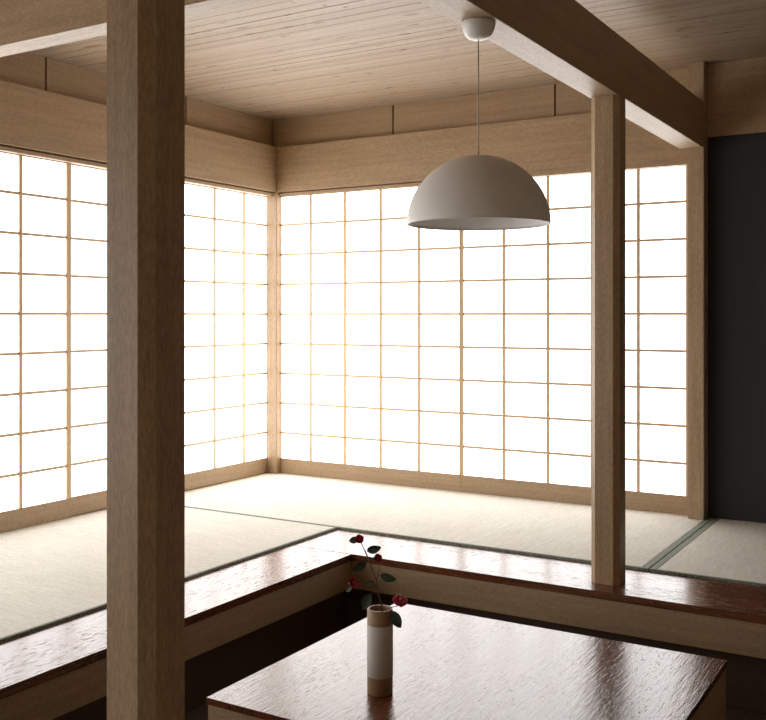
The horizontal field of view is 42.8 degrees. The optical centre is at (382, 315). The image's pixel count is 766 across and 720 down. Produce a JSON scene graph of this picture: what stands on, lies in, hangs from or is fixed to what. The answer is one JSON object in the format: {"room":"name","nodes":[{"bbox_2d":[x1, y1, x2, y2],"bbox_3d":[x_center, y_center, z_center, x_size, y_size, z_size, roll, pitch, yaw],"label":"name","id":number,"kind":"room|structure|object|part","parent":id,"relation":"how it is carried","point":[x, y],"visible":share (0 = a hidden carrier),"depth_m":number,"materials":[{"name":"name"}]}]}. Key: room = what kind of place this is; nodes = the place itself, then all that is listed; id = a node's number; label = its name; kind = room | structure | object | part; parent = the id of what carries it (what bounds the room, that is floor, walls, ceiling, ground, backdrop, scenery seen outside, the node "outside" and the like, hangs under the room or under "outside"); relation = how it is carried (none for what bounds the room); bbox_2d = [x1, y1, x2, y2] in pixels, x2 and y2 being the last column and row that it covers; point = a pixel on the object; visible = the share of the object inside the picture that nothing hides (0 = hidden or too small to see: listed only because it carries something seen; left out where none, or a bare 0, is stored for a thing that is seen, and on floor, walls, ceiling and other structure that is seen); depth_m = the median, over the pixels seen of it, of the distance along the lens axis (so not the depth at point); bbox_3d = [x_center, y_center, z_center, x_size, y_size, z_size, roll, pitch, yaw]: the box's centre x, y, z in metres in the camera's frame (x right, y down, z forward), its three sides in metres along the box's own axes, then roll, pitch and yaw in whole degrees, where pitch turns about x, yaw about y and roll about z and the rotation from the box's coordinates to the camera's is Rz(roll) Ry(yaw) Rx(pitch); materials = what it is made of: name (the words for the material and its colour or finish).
{"room":"traditional dwelling","nodes":[
{"label":"traditional dwelling","id":0,"kind":"room"},
{"bbox_2d":[0,52,272,145],"bbox_3d":[-2.550,-1.225,3.754,0.100,0.195,7.000,0,0,31],"label":"wall","id":1,"kind":"structure","parent":0,"point":[26,69],"depth_m":5.27,"materials":[{"name":"brown wood"}]},
{"bbox_2d":[0,80,276,192],"bbox_3d":[-2.547,-0.982,3.694,0.166,0.305,6.900,0,0,31],"label":"wooden beam","id":2,"kind":"structure","parent":1,"relation":"attached to","point":[31,119],"depth_m":5.19,"materials":[{"name":"brown wood"}]},
{"bbox_2d":[27,0,765,120],"bbox_3d":[-0.002,-1.337,2.169,6.100,0.030,7.124,0,0,31],"label":"ceiling","id":3,"kind":"structure","parent":0,"point":[272,60],"depth_m":4.85,"materials":[{"name":"brown wood"}]},
{"bbox_2d":[185,703,765,719],"bbox_3d":[0.249,1.468,2.855,2.460,0.040,2.440,0,0,31],"label":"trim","id":4,"kind":"structure","parent":0,"point":[200,713],"depth_m":3.55,"materials":[{"name":"brown wood"}]},
{"bbox_2d":[52,588,765,719],"bbox_3d":[0.249,1.303,2.855,2.460,0.290,2.440,0,0,31],"label":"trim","id":5,"kind":"structure","parent":4,"relation":"on","point":[207,673],"depth_m":3.83,"materials":[{"name":"brown wood"}]},
{"bbox_2d":[206,604,727,719],"bbox_3d":[0.285,1.256,2.869,1.182,0.384,1.054,0,0,31],"label":"table","id":6,"kind":"object","parent":4,"relation":"on","point":[447,665],"visible":0.94,"depth_m":2.88,"materials":[{"name":"brown wood"}]},
{"bbox_2d":[367,605,392,696],"bbox_3d":[-0.009,0.945,2.761,0.074,0.237,0.074,0,0,31],"label":"flower vase","id":7,"kind":"object","parent":6,"relation":"on","point":[379,625],"visible":0.93,"depth_m":2.73,"materials":[{"name":"white ceramic"}]},
{"bbox_2d":[346,534,407,627],"bbox_3d":[-0.017,0.823,2.749,0.173,0.408,0.073,0,0,0],"label":"branch","id":8,"kind":"object","parent":7,"relation":"in","point":[399,600],"visible":1,"depth_m":2.74,"materials":[{"name":"green plant"}]},
{"bbox_2d":[349,576,357,587],"bbox_3d":[-0.082,0.745,2.728,0.026,0.031,0.027,0,0,0],"label":"flower","id":9,"kind":"object","parent":8,"relation":"on","point":[353,582],"depth_m":2.73,"materials":[{"name":"red plant"}]},
{"bbox_2d":[355,534,363,542],"bbox_3d":[-0.067,0.631,2.761,0.026,0.023,0.017,0,0,0],"label":"flower","id":10,"kind":"object","parent":8,"relation":"on","point":[359,538],"depth_m":2.76,"materials":[{"name":"red plant"}]},
{"bbox_3d":[-0.015,0.833,2.755,0.125,0.388,0.047,0,0,0],"label":"stem","id":11,"kind":"part","parent":8,"relation":"part of","materials":[{"name":"plant"}]},
{"bbox_2d":[374,554,381,562],"bbox_3d":[-0.014,0.687,2.768,0.020,0.023,0.020,0,0,16],"label":"flower","id":12,"kind":"object","parent":8,"relation":"on","point":[378,558],"depth_m":2.77,"materials":[{"name":"red plant"}]},
{"bbox_2d":[392,594,407,605],"bbox_3d":[0.048,0.796,2.731,0.044,0.023,0.038,0,0,0],"label":"flower","id":13,"kind":"object","parent":8,"relation":"on","point":[399,600],"depth_m":2.73,"materials":[{"name":"red plant"}]},
{"bbox_2d":[273,67,765,522],"bbox_3d":[1.758,-0.109,5.185,6.000,2.426,0.100,0,0,31],"label":"wall","id":14,"kind":"structure","parent":0,"point":[736,163],"depth_m":5.11,"materials":[{"name":"grey paint"}]},
{"bbox_2d":[0,146,272,196],"bbox_3d":[-2.551,-0.811,3.672,0.102,0.020,6.858,0,0,31],"label":"trim","id":15,"kind":"structure","parent":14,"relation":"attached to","point":[2,148],"depth_m":5.24,"materials":[{"name":"brown wood"}]},
{"bbox_2d":[71,473,266,516],"bbox_3d":[-2.567,1.085,3.706,0.080,0.038,6.900,0,0,31],"label":"trim","id":16,"kind":"structure","parent":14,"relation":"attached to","point":[263,473],"depth_m":6.07,"materials":[{"name":"brown wood"}]},
{"bbox_2d":[0,151,70,532],"bbox_3d":[-2.092,0.121,4.422,0.016,1.886,1.717,0,0,31],"label":"screen","id":17,"kind":"object","parent":16,"relation":"on","point":[35,193],"visible":0.88,"depth_m":4.96,"materials":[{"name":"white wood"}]},
{"bbox_3d":[-2.092,-0.810,4.422,0.016,0.025,1.661,0,0,31],"label":"rail","id":18,"kind":"part","parent":17,"relation":"part of","materials":[{"name":"brown wood"}]},
{"bbox_3d":[-2.092,1.014,4.422,0.016,0.100,1.717,0,0,31],"label":"rail","id":19,"kind":"part","parent":17,"relation":"part of","materials":[{"name":"brown wood"}]},
{"bbox_2d":[71,164,266,515],"bbox_3d":[-1.223,0.121,5.898,0.016,1.886,1.758,0,0,31],"label":"screen","id":20,"kind":"object","parent":16,"relation":"on","point":[225,230],"visible":0.65,"depth_m":6.08,"materials":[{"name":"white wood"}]},
{"bbox_3d":[-1.223,-0.810,5.898,0.016,0.025,1.702,0,0,31],"label":"rail","id":21,"kind":"part","parent":20,"relation":"part of","materials":[{"name":"brown wood"}]},
{"bbox_3d":[-1.223,1.014,5.898,0.016,0.100,1.758,0,0,31],"label":"rail","id":22,"kind":"part","parent":20,"relation":"part of","materials":[{"name":"brown wood"}]},
{"bbox_2d":[266,192,279,473],"bbox_3d":[-0.728,0.117,6.630,0.090,1.893,0.092,0,0,31],"label":"trim","id":23,"kind":"structure","parent":14,"relation":"attached to","point":[273,202],"depth_m":6.59,"materials":[{"name":"brown wood"}]},
{"bbox_2d":[279,182,421,195],"bbox_3d":[-0.098,-0.812,6.270,1.360,0.018,0.078,0,0,31],"label":"trim","id":24,"kind":"structure","parent":14,"relation":"attached to","point":[417,183],"depth_m":6.29,"materials":[{"name":"brown wood"}]},
{"bbox_2d":[277,113,687,192],"bbox_3d":[0.489,-0.979,5.929,2.727,0.303,0.137,0,0,31],"label":"wooden beam","id":25,"kind":"structure","parent":14,"relation":"attached to","point":[557,142],"depth_m":5.92,"materials":[{"name":"brown wood"}]},
{"bbox_2d":[528,159,687,176],"bbox_3d":[1.063,-0.813,5.560,1.363,0.029,0.096,0,0,31],"label":"trim","id":26,"kind":"structure","parent":14,"relation":"attached to","point":[682,162],"depth_m":5.34,"materials":[{"name":"brown wood"}]},
{"bbox_2d":[688,61,707,519],"bbox_3d":[1.667,-0.129,5.161,0.083,2.386,0.135,0,0,31],"label":"trim","id":27,"kind":"structure","parent":14,"relation":"attached to","point":[697,71],"depth_m":5.10,"materials":[{"name":"brown wood"}]},
{"bbox_2d":[707,57,765,136],"bbox_3d":[3.030,-1.130,4.414,3.024,0.384,0.108,0,0,31],"label":"trim","id":28,"kind":"structure","parent":14,"relation":"attached to","point":[736,90],"depth_m":5.07,"materials":[{"name":"brown wood"}]},
{"bbox_3d":[-0.023,1.131,2.231,6.000,0.054,7.000,0,0,31],"label":"floor","id":29,"kind":"structure","parent":0,"visible":0},
{"bbox_2d":[0,507,336,642],"bbox_3d":[-1.573,1.084,3.975,1.338,0.040,2.988,0,0,31],"label":"mat","id":30,"kind":"object","parent":29,"relation":"on","point":[52,573],"visible":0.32,"depth_m":4.33,"materials":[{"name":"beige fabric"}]},
{"bbox_2d":[0,545,350,719],"bbox_3d":[-0.863,1.151,3.526,0.338,0.154,2.241,0,0,31],"label":"ledge","id":31,"kind":"object","parent":29,"relation":"on","point":[49,673],"visible":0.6,"depth_m":3.54,"materials":[{"name":"brown wood"}]},
{"bbox_2d":[185,473,712,570],"bbox_3d":[0.181,1.084,5.370,2.902,0.040,1.205,0,0,31],"label":"mat","id":32,"kind":"object","parent":29,"relation":"on","point":[533,527],"visible":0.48,"depth_m":5.20,"materials":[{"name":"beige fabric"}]},
{"bbox_2d":[292,529,765,658],"bbox_3d":[0.929,1.151,3.983,2.936,0.154,0.395,0,0,31],"label":"ledge","id":33,"kind":"object","parent":29,"relation":"on","point":[728,617],"visible":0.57,"depth_m":3.95,"materials":[{"name":"brown wood"}]},
{"bbox_2d":[591,95,624,585],"bbox_3d":[0.911,0.099,3.953,0.118,1.949,0.115,0,0,31],"label":"wooden post","id":34,"kind":"object","parent":33,"relation":"on","point":[607,112],"visible":1,"depth_m":3.90,"materials":[{"name":"brown wood"}]},
{"bbox_2d":[649,518,765,586],"bbox_3d":[2.151,1.084,4.183,1.692,0.040,1.205,0,0,31],"label":"mat","id":35,"kind":"object","parent":29,"relation":"on","point":[725,550],"visible":0.75,"depth_m":4.35,"materials":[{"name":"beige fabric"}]},
{"bbox_3d":[0.504,1.085,5.936,2.876,0.038,0.090,0,0,31],"label":"trim","id":36,"kind":"structure","parent":29,"relation":"on","visible":0},
{"bbox_2d":[280,186,460,491],"bbox_3d":[-0.118,0.121,6.262,1.385,1.886,0.016,0,0,31],"label":"screen","id":37,"kind":"object","parent":36,"relation":"on","point":[370,300],"visible":0.88,"depth_m":6.25,"materials":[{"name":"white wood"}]},
{"bbox_3d":[-0.112,-0.810,6.258,1.343,0.025,0.016,0,0,31],"label":"rail","id":38,"kind":"part","parent":37,"relation":"part of","materials":[{"name":"brown wood"}]},
{"bbox_3d":[-0.118,1.014,6.262,1.385,0.100,0.016,0,0,31],"label":"rail","id":39,"kind":"part","parent":37,"relation":"part of","materials":[{"name":"brown wood"}]},
{"bbox_2d":[461,165,687,514],"bbox_3d":[1.058,0.121,5.553,1.361,1.886,0.016,0,0,31],"label":"screen","id":40,"kind":"object","parent":36,"relation":"on","point":[526,293],"visible":0.66,"depth_m":5.56,"materials":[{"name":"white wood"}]},
{"bbox_3d":[1.058,1.014,5.553,1.361,0.100,0.016,0,0,31],"label":"rail","id":41,"kind":"part","parent":40,"relation":"part of","materials":[{"name":"brown wood"}]},
{"bbox_3d":[1.051,-0.810,5.556,1.320,0.025,0.016,0,0,31],"label":"rail","id":42,"kind":"part","parent":40,"relation":"part of","materials":[{"name":"brown wood"}]},
{"bbox_3d":[-0.422,1.151,1.741,2.936,0.154,0.359,0,0,31],"label":"ledge","id":43,"kind":"object","parent":29,"relation":"on","visible":0},
{"bbox_2d":[107,0,184,719],"bbox_3d":[-0.422,0.099,1.741,0.118,1.949,0.115,0,0,31],"label":"wooden post","id":44,"kind":"object","parent":43,"relation":"on","point":[146,38],"visible":1,"depth_m":1.69,"materials":[{"name":"brown wood"}]},
{"bbox_3d":[-1.813,-0.082,-0.836,6.100,2.480,0.100,0,0,31],"label":"wall","id":45,"kind":"structure","parent":0,"visible":0},
{"bbox_2d":[419,0,702,148],"bbox_3d":[-0.147,-0.995,2.197,0.118,0.239,6.815,0,0,31],"label":"ceiling beam","id":46,"kind":"structure","parent":45,"relation":"attached to","point":[564,40],"depth_m":3.62,"materials":[{"name":"brown wood"}]},
{"bbox_2d":[0,0,271,56],"bbox_3d":[-1.184,-0.995,3.193,2.686,0.239,0.094,0,0,31],"label":"ceiling beam","id":47,"kind":"structure","parent":46,"relation":"attached to","point":[25,25],"depth_m":3.05,"materials":[{"name":"brown wood"}]},
{"bbox_2d":[407,17,550,230],"bbox_3d":[0.285,-0.573,2.920,0.427,0.604,0.427,0,0,31],"label":"pendant lamp","id":48,"kind":"object","parent":46,"relation":"hanging from","point":[478,192],"visible":1,"depth_m":2.78,"materials":[{"name":"white metal"}]},
{"bbox_3d":[0.285,-0.650,2.920,0.004,0.346,0.004,0,0,-34],"label":"cord","id":49,"kind":"part","parent":48,"relation":"part of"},
{"bbox_3d":[0.285,-0.374,2.920,0.427,0.206,0.427,0,0,31],"label":"lamp shade","id":50,"kind":"part","parent":48,"relation":"part of","materials":[{"name":"white metal"}]}
]}

